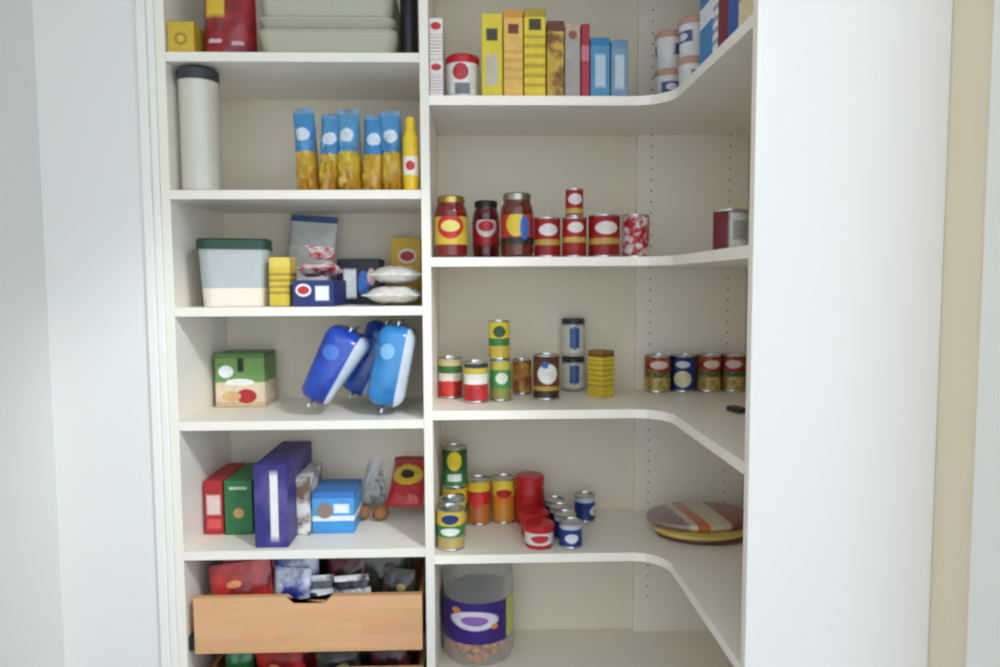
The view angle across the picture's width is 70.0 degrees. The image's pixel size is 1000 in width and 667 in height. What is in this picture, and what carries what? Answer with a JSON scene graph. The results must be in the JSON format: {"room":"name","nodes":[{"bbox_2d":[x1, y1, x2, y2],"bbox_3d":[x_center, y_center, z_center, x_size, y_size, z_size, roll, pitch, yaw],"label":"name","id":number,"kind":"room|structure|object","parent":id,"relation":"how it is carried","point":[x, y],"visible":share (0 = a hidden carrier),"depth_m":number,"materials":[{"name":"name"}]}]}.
{"room":"pantry","nodes":[
{"label":"pantry","id":0,"kind":"room"},
{"bbox_2d":[0,0,64,666],"bbox_3d":[-1.092,0.002,0.052,0.100,2.500,3.340,0,4,-2],"label":"wall","id":1,"kind":"structure","parent":0,"point":[31,614],"depth_m":1.63,"materials":[{"name":"white paint"}]},
{"bbox_2d":[32,0,160,666],"bbox_3d":[-1.027,-0.129,1.900,0.340,2.500,0.360,0,4,-2],"label":"wall","id":2,"kind":"structure","parent":0,"point":[86,50],"depth_m":1.73,"materials":[{"name":"white paint"}]},
{"bbox_2d":[135,0,178,666],"bbox_3d":[-0.832,-0.118,1.731,0.040,2.500,0.030,0,4,-2],"label":"trim","id":3,"kind":"structure","parent":2,"relation":"attached to","point":[144,9],"depth_m":1.73,"materials":[{"name":"white"}]},
{"bbox_2d":[220,0,636,631],"bbox_3d":[-0.188,-0.151,2.154,2.031,2.500,0.100,0,4,-2],"label":"wall","id":4,"kind":"structure","parent":0,"point":[595,455],"depth_m":2.11,"materials":[{"name":"beige paint"}]},
{"bbox_2d":[742,0,993,666],"bbox_3d":[0.794,-0.116,1.584,0.100,2.500,1.100,0,4,-2],"label":"wall","id":5,"kind":"structure","parent":0,"point":[972,20],"depth_m":1.18,"materials":[{"name":"beige paint"}]},
{"bbox_2d":[966,0,999,666],"bbox_3d":[0.753,0.131,1.073,0.016,2.080,0.090,0,4,-2],"label":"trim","id":6,"kind":"structure","parent":5,"relation":"attached to","point":[983,627],"depth_m":1.09,"materials":[{"name":"white"}]},
{"bbox_3d":[0.978,1.251,0.382,4.240,0.060,3.900,0,4,-2],"label":"floor","id":7,"kind":"structure","parent":0,"visible":0},
{"bbox_2d":[154,0,952,666],"bbox_3d":[-0.033,0.070,1.665,1.550,2.127,0.914,0,4,-2],"label":"closet shelving","id":8,"kind":"object","parent":7,"relation":"on","point":[843,105],"depth_m":1.71,"materials":[{"name":"white wood"}]},
{"bbox_2d":[167,22,203,51],"bbox_3d":[-0.759,-0.706,1.730,0.062,0.072,0.070,0,4,-2],"label":"box","id":9,"kind":"object","parent":8,"relation":"on","point":[182,36],"visible":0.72,"depth_m":1.70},
{"bbox_2d":[176,65,220,189],"bbox_3d":[-0.739,-0.496,1.760,0.098,0.294,0.098,0,4,-2],"label":"canister","id":10,"kind":"object","parent":8,"relation":"in","point":[198,91],"visible":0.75,"depth_m":1.72,"materials":[{"name":"grey"}]},
{"bbox_2d":[204,463,244,533],"bbox_3d":[-0.761,0.454,1.985,0.049,0.145,0.190,0,4,-2],"label":"box","id":11,"kind":"object","parent":8,"relation":"in","point":[214,506],"visible":0.7,"depth_m":1.89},
{"bbox_2d":[203,0,256,51],"bbox_3d":[-0.658,-0.802,1.738,0.128,0.260,0.081,0,4,-2],"label":"bag","id":12,"kind":"object","parent":8,"relation":"in","point":[229,25],"visible":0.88,"depth_m":1.71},
{"bbox_2d":[196,238,272,306],"bbox_3d":[-0.677,-0.155,1.835,0.178,0.168,0.160,-1,4,-17],"label":"tub","id":13,"kind":"object","parent":8,"relation":"in","point":[234,271],"visible":0.98,"depth_m":1.76,"materials":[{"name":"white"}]},
{"bbox_2d":[224,463,254,534],"bbox_3d":[-0.694,0.454,1.983,0.073,0.146,0.190,0,4,-2],"label":"box","id":14,"kind":"object","parent":8,"relation":"in","point":[239,487],"visible":0.7,"depth_m":1.89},
{"bbox_2d":[225,653,254,666],"bbox_3d":[-0.674,0.888,1.863,0.080,0.145,0.052,0,4,1],"label":"pack","id":15,"kind":"object","parent":8,"relation":"in","point":[231,659],"visible":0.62,"depth_m":1.85},
{"bbox_2d":[209,559,273,594],"bbox_3d":[-0.665,0.679,1.849,0.168,0.185,0.056,-1,4,-11],"label":"pack","id":16,"kind":"object","parent":8,"relation":"in","point":[254,576],"visible":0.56,"depth_m":1.84},
{"bbox_2d":[214,349,276,406],"bbox_3d":[-0.713,0.124,2.009,0.134,0.148,0.110,0,4,-2],"label":"box","id":17,"kind":"object","parent":8,"relation":"in","point":[243,378],"visible":1,"depth_m":1.96,"materials":[{"name":"cardboard"}]},
{"bbox_2d":[255,652,305,666],"bbox_3d":[-0.563,0.887,1.866,0.146,0.159,0.056,0,4,2],"label":"pack","id":18,"kind":"object","parent":8,"relation":"in","point":[278,659],"visible":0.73,"depth_m":1.84},
{"bbox_2d":[253,441,311,547],"bbox_3d":[-0.579,0.424,1.926,0.083,0.212,0.270,0,4,-2],"label":"box","id":19,"kind":"object","parent":8,"relation":"in","point":[275,474],"visible":0.82,"depth_m":1.80,"materials":[{"name":"cardboard"}]},
{"bbox_2d":[269,257,296,305],"bbox_3d":[-0.547,-0.130,1.804,0.050,0.121,0.070,0,4,-2],"label":"box","id":20,"kind":"object","parent":8,"relation":"in","point":[282,270],"visible":0.86,"depth_m":1.77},
{"bbox_2d":[274,566,311,598],"bbox_3d":[-0.543,0.690,1.855,0.109,0.155,0.058,0,4,8],"label":"pack","id":21,"kind":"object","parent":8,"relation":"in","point":[295,582],"visible":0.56,"depth_m":1.86},
{"bbox_2d":[274,558,318,575],"bbox_3d":[-0.538,0.668,1.900,0.116,0.188,0.050,-1,4,-8],"label":"pack","id":22,"kind":"object","parent":8,"relation":"in","point":[313,564],"visible":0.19,"depth_m":1.89},
{"bbox_2d":[293,108,318,189],"bbox_3d":[-0.483,-0.458,1.788,0.065,0.210,0.125,0,4,8],"label":"bag","id":23,"kind":"object","parent":8,"relation":"in","point":[307,165],"visible":0.95,"depth_m":1.76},
{"bbox_2d":[296,463,321,534],"bbox_3d":[-0.528,0.450,1.961,0.049,0.154,0.160,0,4,-2],"label":"box","id":24,"kind":"object","parent":8,"relation":"in","point":[310,477],"visible":0.54,"depth_m":1.89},
{"bbox_2d":[287,214,337,279],"bbox_3d":[-0.539,-0.216,2.016,0.158,0.246,0.065,0,4,11],"label":"bag","id":25,"kind":"object","parent":8,"relation":"in","point":[306,230],"visible":0.57,"depth_m":2.02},
{"bbox_2d":[303,651,328,666],"bbox_3d":[-0.505,0.883,1.923,0.132,0.153,0.055,-1,4,-12],"label":"pack","id":26,"kind":"object","parent":8,"relation":"in","point":[310,660],"visible":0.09,"depth_m":1.92},
{"bbox_2d":[292,280,346,306],"bbox_3d":[-0.462,-0.105,1.838,0.101,0.064,0.170,0,4,-2],"label":"box","id":27,"kind":"object","parent":8,"relation":"in","point":[304,292],"visible":1,"depth_m":1.75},
{"bbox_2d":[296,263,320,276],"bbox_3d":[-0.482,-0.161,1.824,0.060,0.038,0.100,-1,4,-8],"label":"packets","id":28,"kind":"object","parent":27,"relation":"on","point":[308,270],"visible":0.86,"depth_m":1.79},
{"bbox_2d":[315,262,344,276],"bbox_3d":[-0.441,-0.164,1.830,0.060,0.039,0.099,0,4,6],"label":"packets","id":29,"kind":"object","parent":27,"relation":"on","point":[329,269],"visible":0.94,"depth_m":1.81},
{"bbox_2d":[305,245,336,260],"bbox_3d":[-0.455,-0.205,1.818,0.070,0.039,0.089,-1,4,-8],"label":"packets","id":30,"kind":"object","parent":29,"relation":"on","point":[318,252],"visible":1,"depth_m":1.79},
{"bbox_2d":[309,574,334,596],"bbox_3d":[-0.469,0.700,1.860,0.085,0.134,0.055,-1,4,-16],"label":"pack","id":31,"kind":"object","parent":8,"relation":"in","point":[321,584],"visible":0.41,"depth_m":1.86},
{"bbox_2d":[258,27,400,52],"bbox_3d":[-0.422,-0.713,1.851,0.337,0.065,0.270,0,4,-2],"label":"dish","id":32,"kind":"object","parent":8,"relation":"in","point":[272,39],"visible":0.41,"depth_m":1.72,"materials":[{"name":"beige"}]},
{"bbox_2d":[259,16,400,41],"bbox_3d":[-0.424,-0.761,1.848,0.332,0.027,0.260,0,4,-2],"label":"dish","id":33,"kind":"object","parent":32,"relation":"on","point":[266,21],"visible":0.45,"depth_m":1.72,"materials":[{"name":"beige"}]},
{"bbox_2d":[260,0,400,35],"bbox_3d":[-0.426,-0.811,1.845,0.327,0.070,0.250,0,4,-2],"label":"dish","id":34,"kind":"object","parent":33,"relation":"on","point":[386,8],"visible":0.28,"depth_m":1.73,"materials":[{"name":"beige"}]},
{"bbox_2d":[319,114,339,189],"bbox_3d":[-0.423,-0.454,1.801,0.066,0.197,0.121,1,4,15],"label":"bag","id":35,"kind":"object","parent":8,"relation":"in","point":[329,173],"visible":0.73,"depth_m":1.77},
{"bbox_2d":[302,324,369,406],"bbox_3d":[-0.421,0.079,1.837,0.163,0.202,0.129,0,4,-2],"label":"chip bag","id":36,"kind":"object","parent":8,"relation":"in","point":[341,349],"visible":1,"depth_m":1.78,"materials":[{"name":"plastic"}]},
{"bbox_2d":[312,479,361,532],"bbox_3d":[-0.445,0.471,1.961,0.111,0.111,0.130,0,4,-2],"label":"box","id":37,"kind":"object","parent":8,"relation":"in","point":[336,503],"visible":0.92,"depth_m":1.90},
{"bbox_2d":[316,651,360,666],"bbox_3d":[-0.415,0.888,1.868,0.126,0.151,0.056,-1,4,-10],"label":"pack","id":38,"kind":"object","parent":8,"relation":"in","point":[331,658],"visible":0.89,"depth_m":1.85},
{"bbox_2d":[327,558,364,575],"bbox_3d":[-0.416,0.675,1.908,0.124,0.181,0.056,0,4,3],"label":"pack","id":39,"kind":"object","parent":8,"relation":"in","point":[337,566],"visible":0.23,"depth_m":1.91},
{"bbox_2d":[337,109,362,189],"bbox_3d":[-0.376,-0.458,1.791,0.059,0.205,0.130,-2,4,2],"label":"bag","id":40,"kind":"object","parent":8,"relation":"in","point":[350,165],"visible":0.91,"depth_m":1.76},
{"bbox_2d":[334,574,370,592],"bbox_3d":[-0.377,0.696,1.859,0.111,0.145,0.050,0,4,2],"label":"pack","id":41,"kind":"object","parent":8,"relation":"in","point":[358,583],"visible":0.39,"depth_m":1.85},
{"bbox_2d":[337,259,384,303],"bbox_3d":[-0.389,-0.147,2.008,0.117,0.123,0.100,0,4,-2],"label":"box","id":42,"kind":"object","parent":8,"relation":"in","point":[358,281],"visible":0.56,"depth_m":1.96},
{"bbox_2d":[343,319,392,397],"bbox_3d":[-0.355,0.066,1.989,0.159,0.210,0.135,0,4,-2],"label":"chip bag","id":43,"kind":"object","parent":8,"relation":"in","point":[357,383],"visible":0.53,"depth_m":1.92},
{"bbox_2d":[362,115,382,189],"bbox_3d":[-0.316,-0.453,1.803,0.068,0.196,0.121,0,4,8],"label":"bag","id":44,"kind":"object","parent":8,"relation":"in","point":[372,150],"visible":0.77,"depth_m":1.77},
{"bbox_2d":[362,454,386,503],"bbox_3d":[-0.378,0.422,2.135,0.083,0.179,0.103,0,4,4],"label":"crumpled bag","id":45,"kind":"object","parent":8,"relation":"on","point":[373,491],"visible":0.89,"depth_m":2.12,"materials":[{"name":"white plastic"}]},
{"bbox_2d":[372,505,388,519],"bbox_3d":[-0.335,0.503,2.006,0.046,0.041,0.061,0,4,-2],"label":"potato","id":46,"kind":"object","parent":8,"relation":"in","point":[380,512],"visible":1,"depth_m":1.99,"materials":[{"name":"brown food"}]},
{"bbox_2d":[364,557,406,591],"bbox_3d":[-0.299,0.670,1.910,0.128,0.191,0.057,-1,4,-11],"label":"pack","id":47,"kind":"object","parent":8,"relation":"in","point":[374,567],"visible":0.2,"depth_m":1.91},
{"bbox_2d":[359,650,413,665],"bbox_3d":[-0.320,0.881,1.927,0.182,0.162,0.054,0,4,-1],"label":"pack","id":48,"kind":"object","parent":8,"relation":"in","point":[365,658],"visible":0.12,"depth_m":1.92},
{"bbox_2d":[370,650,408,665],"bbox_3d":[-0.284,0.886,1.874,0.116,0.153,0.054,0,4,-1],"label":"pack","id":49,"kind":"object","parent":8,"relation":"in","point":[379,657],"visible":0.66,"depth_m":1.86},
{"bbox_2d":[379,111,403,189],"bbox_3d":[-0.270,-0.456,1.793,0.060,0.202,0.127,-2,4,-17],"label":"bag","id":50,"kind":"object","parent":8,"relation":"in","point":[390,121],"visible":0.84,"depth_m":1.76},
{"bbox_2d":[361,285,421,303],"bbox_3d":[-0.273,-0.101,1.856,0.143,0.049,0.190,0,4,-2],"label":"bag","id":51,"kind":"object","parent":8,"relation":"in","point":[387,294],"visible":1,"depth_m":1.79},
{"bbox_2d":[368,266,421,283],"bbox_3d":[-0.267,-0.152,1.861,0.135,0.049,0.180,-1,4,-5],"label":"bag","id":52,"kind":"object","parent":51,"relation":"on","point":[389,274],"visible":0.98,"depth_m":1.79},
{"bbox_2d":[367,319,416,412],"bbox_3d":[-0.277,0.080,1.841,0.124,0.230,0.127,0,4,-2],"label":"chip bag","id":53,"kind":"object","parent":8,"relation":"in","point":[396,343],"visible":1,"depth_m":1.78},
{"bbox_2d":[381,566,414,591],"bbox_3d":[-0.270,0.687,1.862,0.100,0.159,0.053,0,4,8],"label":"pack","id":54,"kind":"object","parent":8,"relation":"in","point":[394,579],"visible":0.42,"depth_m":1.85},
{"bbox_2d":[385,456,424,506],"bbox_3d":[-0.266,0.428,2.076,0.108,0.115,0.127,0,4,6],"label":"snack bag","id":55,"kind":"object","parent":8,"relation":"in","point":[407,486],"visible":0.91,"depth_m":2.05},
{"bbox_2d":[390,238,421,302],"bbox_3d":[-0.266,-0.179,2.039,0.084,0.183,0.050,0,4,-2],"label":"box","id":56,"kind":"object","parent":8,"relation":"in","point":[406,252],"visible":0.62,"depth_m":2.01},
{"bbox_2d":[400,0,417,52],"bbox_3d":[-0.225,-0.807,1.768,0.043,0.262,0.043,0,4,-2],"label":"flask","id":57,"kind":"object","parent":8,"relation":"in","point":[408,8],"visible":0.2,"depth_m":1.75,"materials":[{"name":"black"}]},
{"bbox_2d":[403,117,418,189],"bbox_3d":[-0.220,-0.442,1.762,0.041,0.178,0.041,0,4,-2],"label":"bottle","id":58,"kind":"object","parent":8,"relation":"in","point":[410,138],"visible":0.94,"depth_m":1.75,"materials":[{"name":"yellow"}]},
{"bbox_2d":[429,60,445,95],"bbox_3d":[-0.156,-0.622,1.796,0.033,0.088,0.140,0,4,-2],"label":"box","id":59,"kind":"object","parent":8,"relation":"in","point":[436,67],"visible":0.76,"depth_m":1.73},
{"bbox_2d":[429,18,445,74],"bbox_3d":[-0.156,-0.715,1.789,0.033,0.098,0.140,0,4,-2],"label":"box","id":60,"kind":"object","parent":59,"relation":"on","point":[436,27],"visible":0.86,"depth_m":1.72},
{"bbox_2d":[436,503,464,550],"bbox_3d":[-0.128,0.501,1.850,0.072,0.104,0.072,0,4,-2],"label":"can","id":61,"kind":"object","parent":8,"relation":"in","point":[450,516],"visible":1,"depth_m":1.82,"materials":[{"name":"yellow metal"}]},
{"bbox_2d":[438,356,462,398],"bbox_3d":[-0.138,0.120,1.985,0.068,0.111,0.068,0,4,6],"label":"can","id":62,"kind":"object","parent":8,"relation":"in","point":[449,367],"visible":1,"depth_m":1.96,"materials":[{"name":"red metal"}]},
{"bbox_2d":[434,195,467,256],"bbox_3d":[-0.124,-0.269,1.804,0.084,0.152,0.084,0,4,-2],"label":"jar","id":63,"kind":"object","parent":8,"relation":"in","point":[450,219],"visible":0.92,"depth_m":1.77,"materials":[{"name":"red"}]},
{"bbox_2d":[439,495,465,536],"bbox_3d":[-0.129,0.495,1.926,0.072,0.104,0.072,3,5,42],"label":"can","id":64,"kind":"object","parent":8,"relation":"in","point":[458,499],"visible":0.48,"depth_m":1.92,"materials":[{"name":"silver metal"}]},
{"bbox_2d":[442,485,467,524],"bbox_3d":[-0.128,0.485,2.033,0.072,0.110,0.072,-2,4,-19],"label":"can","id":65,"kind":"object","parent":8,"relation":"in","point":[462,491],"visible":0.38,"depth_m":2.01,"materials":[{"name":"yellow metal"}]},
{"bbox_2d":[442,443,466,487],"bbox_3d":[-0.128,0.374,2.025,0.072,0.110,0.072,0,4,-2],"label":"can","id":66,"kind":"object","parent":65,"relation":"on","point":[454,456],"visible":1,"depth_m":2.00,"materials":[{"name":"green metal"}]},
{"bbox_2d":[446,53,478,95],"bbox_3d":[-0.093,-0.630,1.775,0.083,0.107,0.083,0,4,-2],"label":"canister","id":67,"kind":"object","parent":8,"relation":"in","point":[462,68],"visible":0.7,"depth_m":1.74,"materials":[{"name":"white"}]},
{"bbox_2d":[464,360,488,402],"bbox_3d":[-0.064,0.127,1.909,0.066,0.108,0.066,1,4,14],"label":"can","id":68,"kind":"object","parent":8,"relation":"in","point":[475,371],"visible":1,"depth_m":1.88,"materials":[{"name":"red metal"}]},
{"bbox_2d":[443,563,512,659],"bbox_3d":[-0.063,0.759,2.059,0.202,0.315,0.202,0,4,-2],"label":"jar","id":69,"kind":"object","parent":8,"relation":"in","point":[464,623],"visible":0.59,"depth_m":1.98,"materials":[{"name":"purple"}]},
{"bbox_2d":[447,636,508,662],"bbox_3d":[-0.063,0.868,2.065,0.180,0.085,0.180,1,4,21],"label":"snacks","id":70,"kind":"object","parent":69,"relation":"in","point":[465,648],"visible":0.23,"depth_m":2.00,"materials":[{"name":"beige food"}]},
{"bbox_2d":[467,475,490,524],"bbox_3d":[-0.061,0.475,2.041,0.068,0.127,0.068,0,4,-2],"label":"can","id":71,"kind":"object","parent":8,"relation":"in","point":[478,486],"visible":1,"depth_m":2.01,"materials":[{"name":"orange metal"}]},
{"bbox_2d":[472,200,499,256],"bbox_3d":[-0.037,-0.274,1.890,0.072,0.150,0.072,0,4,-2],"label":"jar","id":72,"kind":"object","parent":8,"relation":"in","point":[485,223],"visible":0.88,"depth_m":1.86,"materials":[{"name":"red"}]},
{"bbox_2d":[481,13,502,95],"bbox_3d":[-0.021,-0.679,1.806,0.051,0.199,0.150,0,4,-2],"label":"box","id":73,"kind":"object","parent":8,"relation":"in","point":[491,24],"visible":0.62,"depth_m":1.73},
{"bbox_2d":[490,359,510,400],"bbox_3d":[0.001,0.124,1.935,0.058,0.110,0.058,-1,4,-9],"label":"can","id":74,"kind":"object","parent":8,"relation":"in","point":[500,370],"visible":0.9,"depth_m":1.91,"materials":[{"name":"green metal"}]},
{"bbox_2d":[488,320,509,359],"bbox_3d":[-0.003,0.016,1.927,0.058,0.103,0.058,0,4,-2],"label":"can","id":75,"kind":"object","parent":74,"relation":"on","point":[499,330],"visible":1,"depth_m":1.90,"materials":[{"name":"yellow metal"}]},
{"bbox_2d":[492,474,515,523],"bbox_3d":[0.010,0.474,2.053,0.068,0.127,0.068,0,4,-2],"label":"can","id":76,"kind":"object","parent":8,"relation":"in","point":[503,485],"visible":0.98,"depth_m":2.02,"materials":[{"name":"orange metal"}]},
{"bbox_2d":[502,9,522,95],"bbox_3d":[0.030,-0.684,1.807,0.047,0.209,0.150,0,4,-2],"label":"box","id":77,"kind":"object","parent":8,"relation":"in","point":[512,22],"visible":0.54,"depth_m":1.73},
{"bbox_2d":[501,192,533,256],"bbox_3d":[0.043,-0.274,1.808,0.084,0.159,0.084,0,4,-2],"label":"jar","id":78,"kind":"object","parent":8,"relation":"in","point":[517,217],"visible":0.97,"depth_m":1.77,"materials":[{"name":"brown"}]},
{"bbox_2d":[512,358,531,394],"bbox_3d":[0.063,0.121,2.043,0.056,0.099,0.056,1,4,18],"label":"can","id":79,"kind":"object","parent":8,"relation":"in","point":[521,367],"visible":1,"depth_m":2.02,"materials":[{"name":"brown metal"}]},
{"bbox_2d":[515,471,543,524],"bbox_3d":[0.084,0.468,2.027,0.084,0.138,0.084,0,4,-2],"label":"jar","id":80,"kind":"object","parent":8,"relation":"in","point":[529,490],"visible":0.75,"depth_m":1.99,"materials":[{"name":"red plastic"}]},
{"bbox_2d":[519,506,548,535],"bbox_3d":[0.093,0.513,1.941,0.081,0.065,0.081,0,4,-2],"label":"tub","id":81,"kind":"object","parent":8,"relation":"in","point":[525,513],"visible":0.59,"depth_m":1.92,"materials":[{"name":"red plastic"}]},
{"bbox_2d":[523,8,545,95],"bbox_3d":[0.083,-0.686,1.808,0.052,0.212,0.150,0,4,-2],"label":"box","id":82,"kind":"object","parent":8,"relation":"in","point":[534,19],"visible":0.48,"depth_m":1.73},
{"bbox_2d":[523,517,553,549],"bbox_3d":[0.101,0.520,1.857,0.081,0.062,0.081,0,4,-2],"label":"tub","id":83,"kind":"object","parent":8,"relation":"in","point":[538,530],"visible":1,"depth_m":1.83,"materials":[{"name":"red"}]},
{"bbox_2d":[533,353,559,399],"bbox_3d":[0.127,0.116,1.954,0.073,0.121,0.073,-1,4,-3],"label":"can","id":84,"kind":"object","parent":8,"relation":"in","point":[545,365],"visible":1,"depth_m":1.92,"materials":[{"name":"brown metal"}]},
{"bbox_2d":[534,217,560,256],"bbox_3d":[0.119,-0.242,1.805,0.068,0.099,0.068,0,4,-2],"label":"can","id":85,"kind":"object","parent":8,"relation":"in","point":[546,229],"visible":0.86,"depth_m":1.78,"materials":[{"name":"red metal"}]},
{"bbox_2d":[546,21,563,95],"bbox_3d":[0.133,-0.672,1.811,0.041,0.183,0.150,0,4,-2],"label":"box","id":86,"kind":"object","parent":8,"relation":"in","point":[554,30],"visible":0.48,"depth_m":1.74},
{"bbox_2d":[549,502,570,521],"bbox_3d":[0.166,0.510,1.985,0.060,0.064,0.060,2,5,31],"label":"can","id":87,"kind":"object","parent":8,"relation":"in","point":[553,507],"visible":0.47,"depth_m":1.98,"materials":[{"name":"silver metal"}]},
{"bbox_2d":[554,510,575,538],"bbox_3d":[0.175,0.514,1.922,0.060,0.064,0.060,-3,5,-30],"label":"can","id":88,"kind":"object","parent":8,"relation":"in","point":[558,514],"visible":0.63,"depth_m":1.91,"materials":[{"name":"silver metal"}]},
{"bbox_2d":[559,517,581,548],"bbox_3d":[0.183,0.518,1.859,0.060,0.064,0.060,0,4,-2],"label":"can","id":89,"kind":"object","parent":8,"relation":"in","point":[570,528],"visible":1,"depth_m":1.84,"materials":[{"name":"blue metal"}]},
{"bbox_2d":[564,24,579,95],"bbox_3d":[0.175,-0.668,1.812,0.037,0.176,0.150,0,4,-2],"label":"box","id":90,"kind":"object","parent":8,"relation":"in","point":[571,31],"visible":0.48,"depth_m":1.74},
{"bbox_2d":[561,356,584,390],"bbox_3d":[0.215,0.117,2.100,0.070,0.096,0.070,0,4,-2],"label":"jar","id":91,"kind":"object","parent":8,"relation":"in","point":[572,368],"visible":0.93,"depth_m":2.07,"materials":[{"name":"beige"}]},
{"bbox_2d":[561,318,584,356],"bbox_3d":[0.214,0.011,2.092,0.070,0.110,0.070,0,4,-2],"label":"jar","id":92,"kind":"object","parent":91,"relation":"on","point":[572,329],"visible":1,"depth_m":2.06,"materials":[{"name":"beige"}]},
{"bbox_2d":[562,217,586,256],"bbox_3d":[0.188,-0.242,1.804,0.063,0.099,0.063,0,4,-2],"label":"can","id":93,"kind":"object","parent":8,"relation":"in","point":[573,228],"visible":0.88,"depth_m":1.78,"materials":[{"name":"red metal"}]},
{"bbox_2d":[565,188,583,216],"bbox_3d":[0.187,-0.328,1.798,0.046,0.071,0.046,0,4,-2],"label":"can","id":94,"kind":"object","parent":93,"relation":"on","point":[573,196],"visible":0.89,"depth_m":1.78,"materials":[{"name":"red metal"}]},
{"bbox_2d":[574,491,594,521],"bbox_3d":[0.244,0.499,2.060,0.060,0.074,0.060,2,5,31],"label":"can","id":95,"kind":"object","parent":8,"relation":"in","point":[584,501],"visible":0.89,"depth_m":2.04,"materials":[{"name":"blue metal"}]},
{"bbox_2d":[580,24,589,95],"bbox_3d":[0.206,-0.669,1.813,0.020,0.176,0.150,0,4,-2],"label":"box","id":96,"kind":"object","parent":8,"relation":"in","point":[585,28],"visible":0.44,"depth_m":1.74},
{"bbox_2d":[589,38,609,95],"bbox_3d":[0.242,-0.653,1.815,0.047,0.143,0.150,0,4,-2],"label":"box","id":97,"kind":"object","parent":8,"relation":"in","point":[599,61],"visible":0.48,"depth_m":1.74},
{"bbox_2d":[588,349,613,397],"bbox_3d":[0.281,0.110,1.986,0.052,0.128,0.052,-4,5,-40],"label":"box","id":98,"kind":"object","parent":8,"relation":"in","point":[600,361],"visible":1,"depth_m":1.97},
{"bbox_2d":[588,214,619,256],"bbox_3d":[0.265,-0.247,1.816,0.082,0.106,0.082,0,4,-2],"label":"can","id":99,"kind":"object","parent":8,"relation":"in","point":[603,229],"visible":0.85,"depth_m":1.78,"materials":[{"name":"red metal"}]},
{"bbox_2d":[610,40,627,95],"bbox_3d":[0.289,-0.651,1.817,0.041,0.139,0.150,0,4,-2],"label":"box","id":100,"kind":"object","parent":8,"relation":"in","point":[618,49],"visible":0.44,"depth_m":1.74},
{"bbox_2d":[621,214,649,256],"bbox_3d":[0.349,-0.251,1.843,0.072,0.109,0.072,0,4,-2],"label":"can","id":101,"kind":"object","parent":8,"relation":"in","point":[635,227],"visible":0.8,"depth_m":1.81,"materials":[{"name":"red metal"}]},
{"bbox_2d":[644,354,670,392],"bbox_3d":[0.458,0.114,2.077,0.076,0.105,0.076,0,4,4],"label":"can","id":102,"kind":"object","parent":8,"relation":"in","point":[657,372],"visible":1,"depth_m":2.05,"materials":[{"name":"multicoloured metal"}]},
{"bbox_2d":[654,29,679,93],"bbox_3d":[0.437,-0.679,1.849,0.105,0.189,0.105,0,4,-2],"label":"tub","id":103,"kind":"object","parent":8,"relation":"in","point":[666,79],"depth_m":1.82,"materials":[{"name":"beige"}]},
{"bbox_2d":[671,353,695,391],"bbox_3d":[0.535,0.113,2.082,0.072,0.105,0.072,1,4,19],"label":"can","id":104,"kind":"object","parent":8,"relation":"in","point":[683,365],"visible":1,"depth_m":2.05,"materials":[{"name":"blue metal"}]},
{"bbox_2d":[677,14,699,85],"bbox_3d":[0.473,-0.672,1.750,0.078,0.189,0.078,-2,4,-25],"label":"tub","id":105,"kind":"object","parent":8,"relation":"in","point":[687,65],"depth_m":1.72,"materials":[{"name":"beige"}]},
{"bbox_2d":[654,530,742,544],"bbox_3d":[0.557,0.535,1.951,0.273,0.014,0.210,0,4,-2],"label":"plate","id":106,"kind":"object","parent":8,"relation":"in","point":[737,540],"visible":0.21,"depth_m":1.86,"materials":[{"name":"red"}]},
{"bbox_2d":[652,524,742,540],"bbox_3d":[0.542,0.522,1.933,0.260,0.014,0.200,0,4,-2],"label":"plate","id":107,"kind":"object","parent":106,"relation":"on","point":[736,533],"visible":0.38,"depth_m":1.86,"materials":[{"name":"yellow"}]},
{"bbox_2d":[645,501,743,531],"bbox_3d":[0.548,0.502,1.966,0.298,0.020,0.216,-1,4,-7],"label":"plate","id":108,"kind":"object","parent":107,"relation":"on","point":[695,516],"visible":0.85,"depth_m":1.93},
{"bbox_2d":[699,0,712,65],"bbox_3d":[0.452,-0.661,1.483,0.050,0.205,0.082,0,4,-2],"label":"carton","id":109,"kind":"object","parent":8,"relation":"in","point":[706,6],"visible":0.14,"depth_m":1.48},
{"bbox_2d":[696,353,721,391],"bbox_3d":[0.609,0.113,2.084,0.071,0.105,0.071,0,4,-2],"label":"can","id":110,"kind":"object","parent":8,"relation":"in","point":[708,367],"visible":1,"depth_m":2.06,"materials":[{"name":"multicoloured metal"}]},
{"bbox_2d":[712,0,718,52],"bbox_3d":[0.489,-0.667,1.425,0.120,0.225,0.029,0,4,-2],"label":"carton","id":111,"kind":"object","parent":8,"relation":"in","point":[715,2],"visible":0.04,"depth_m":1.42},
{"bbox_2d":[718,0,728,46],"bbox_3d":[0.480,-0.669,1.379,0.100,0.235,0.054,0,4,-2],"label":"carton","id":112,"kind":"object","parent":8,"relation":"in","point":[723,5],"visible":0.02,"depth_m":1.38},
{"bbox_2d":[713,208,748,249],"bbox_3d":[0.492,-0.219,1.527,0.073,0.089,0.073,1,4,23],"label":"can","id":113,"kind":"object","parent":8,"relation":"in","point":[730,226],"visible":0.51,"depth_m":1.50,"materials":[{"name":"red metal"}]},
{"bbox_2d":[728,0,738,36],"bbox_3d":[0.487,-0.670,1.323,0.110,0.245,0.050,0,4,-2],"label":"carton","id":114,"kind":"object","parent":8,"relation":"in","point":[733,10],"visible":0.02,"depth_m":1.32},
{"bbox_2d":[721,353,746,390],"bbox_3d":[0.683,0.112,2.087,0.070,0.105,0.070,1,4,19],"label":"can","id":115,"kind":"object","parent":8,"relation":"in","point":[733,365],"visible":0.98,"depth_m":2.06,"materials":[{"name":"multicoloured metal"}]},
{"bbox_2d":[738,0,753,26],"bbox_3d":[0.504,-0.667,1.246,0.140,0.250,0.096,0,4,-2],"label":"carton","id":116,"kind":"object","parent":8,"relation":"in","point":[745,6],"visible":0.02,"depth_m":1.27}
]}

